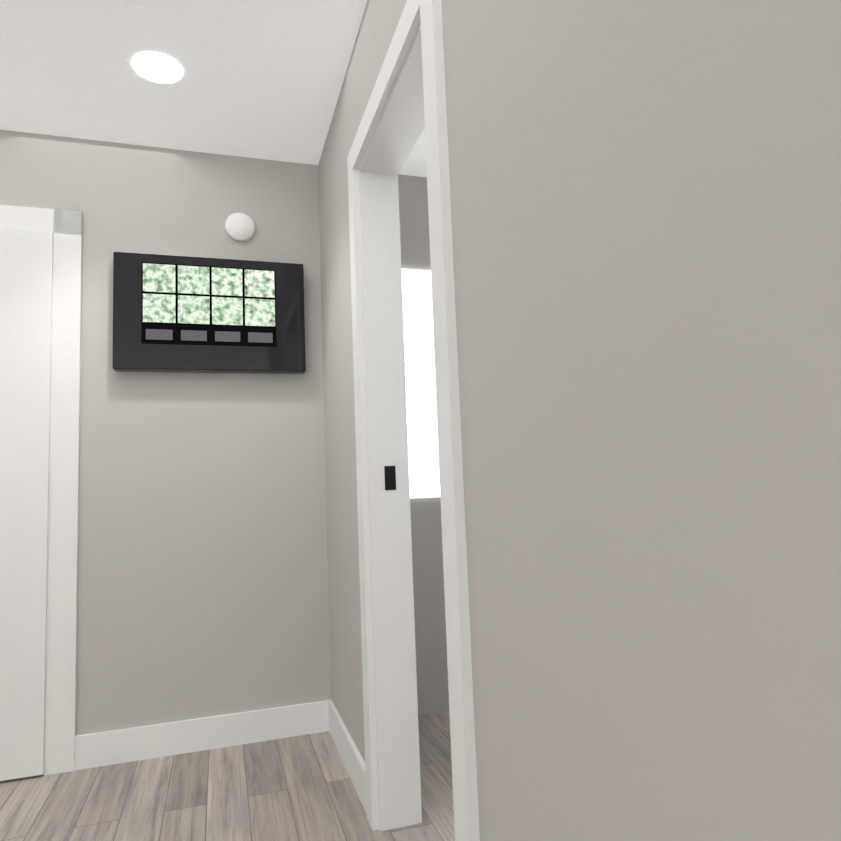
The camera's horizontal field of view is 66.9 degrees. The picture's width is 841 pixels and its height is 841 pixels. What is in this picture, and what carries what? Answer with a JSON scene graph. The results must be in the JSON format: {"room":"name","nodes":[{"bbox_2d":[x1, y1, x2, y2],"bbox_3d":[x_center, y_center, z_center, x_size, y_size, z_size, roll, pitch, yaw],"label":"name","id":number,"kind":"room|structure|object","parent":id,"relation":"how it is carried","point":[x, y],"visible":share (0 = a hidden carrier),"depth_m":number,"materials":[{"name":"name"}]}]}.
{"room":"hallway","nodes":[
{"label":"hallway","id":0,"kind":"room"},
{"bbox_2d":[0,0,426,176],"bbox_3d":[0.389,-1.498,0.228,13.000,0.050,14.600,-6,-7,31],"label":"ceiling","id":1,"kind":"structure","parent":0,"point":[261,79],"depth_m":2.25,"materials":[{"name":"white paint"}]},
{"bbox_2d":[132,52,182,83],"bbox_3d":[-0.913,-1.224,2.212,0.164,0.005,0.164,-6,-7,31],"label":"recessed light","id":2,"kind":"object","parent":1,"relation":"in","point":[157,67],"visible":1,"depth_m":2.21,"materials":[{"name":"white plastic"}]},
{"bbox_2d":[0,130,448,773],"bbox_3d":[-2.635,0.089,2.178,7.800,2.490,0.130,0,-6,-18],"label":"wall","id":3,"kind":"structure","parent":0,"point":[202,562],"depth_m":2.64,"materials":[{"name":"grey paint"}]},
{"bbox_2d":[0,228,52,780],"bbox_3d":[-1.801,0.278,2.331,0.780,2.060,0.033,0,-6,-18],"label":"door","id":4,"kind":"structure","parent":3,"relation":"in","point":[26,269],"depth_m":2.41,"materials":[{"name":"white wood"}]},
{"bbox_2d":[0,205,82,775],"bbox_3d":[-1.805,0.234,2.344,0.980,2.170,0.020,0,-6,-18],"label":"door frame","id":5,"kind":"structure","parent":3,"relation":"attached to","point":[64,227],"depth_m":2.47,"materials":[{"name":"white wood"}]},
{"bbox_2d":[74,700,325,769],"bbox_3d":[-0.836,1.245,2.538,0.970,0.120,0.016,0,-6,-17],"label":"baseboard","id":6,"kind":"structure","parent":3,"relation":"attached to","point":[106,748],"depth_m":2.52,"materials":[{"name":"white wood"}]},
{"bbox_2d":[112,252,305,373],"bbox_3d":[-0.875,-0.443,2.685,0.760,0.480,0.064,0,-6,-17],"label":"tv","id":7,"kind":"object","parent":3,"relation":"attached to","point":[171,313],"visible":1,"depth_m":2.65,"materials":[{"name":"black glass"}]},
{"bbox_2d":[225,213,254,241],"bbox_3d":[-0.786,-0.845,2.774,0.124,0.124,0.036,0,-6,-18],"label":"smoke detector","id":8,"kind":"object","parent":3,"relation":"attached to","point":[239,227],"visible":1,"depth_m":2.76,"materials":[{"name":"white plastic"}]},
{"bbox_2d":[401,269,439,497],"bbox_3d":[0.095,-0.180,2.990,0.800,1.070,0.010,0,-6,-18],"label":"window","id":9,"kind":"structure","parent":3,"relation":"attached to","point":[423,452],"depth_m":2.95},
{"bbox_2d":[0,711,454,840],"bbox_3d":[0.489,1.032,-0.020,13.000,0.060,14.600,-6,-7,31],"label":"floor","id":10,"kind":"structure","parent":0,"point":[298,788],"depth_m":2.12,"materials":[{"name":"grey wood"}]},
{"bbox_2d":[318,0,840,840],"bbox_3d":[0.132,-0.110,1.262,0.130,2.490,3.300,0,-6,-17],"label":"wall","id":11,"kind":"structure","parent":0,"point":[646,216],"depth_m":0.70,"materials":[{"name":"grey paint"}]},
{"bbox_2d":[326,700,366,813],"bbox_3d":[-0.264,1.200,2.310,0.016,0.120,0.709,0,-6,-17],"label":"baseboard","id":12,"kind":"structure","parent":11,"relation":"attached to","point":[354,763],"depth_m":2.27,"materials":[{"name":"white wood"}]},
{"bbox_2d":[347,0,479,840],"bbox_3d":[-0.002,0.115,1.659,0.150,2.130,0.900,0,-6,-17],"label":"door frame","id":13,"kind":"structure","parent":11,"relation":"attached to","point":[406,105],"depth_m":1.92,"materials":[{"name":"white wood"}]},
{"bbox_2d":[384,466,395,489],"bbox_3d":[-0.095,0.180,1.997,0.035,0.075,0.003,0,-6,-18],"label":"strike plate","id":14,"kind":"object","parent":13,"relation":"attached to","point":[390,477],"depth_m":2.00,"materials":[{"name":"black metal"}]}
]}

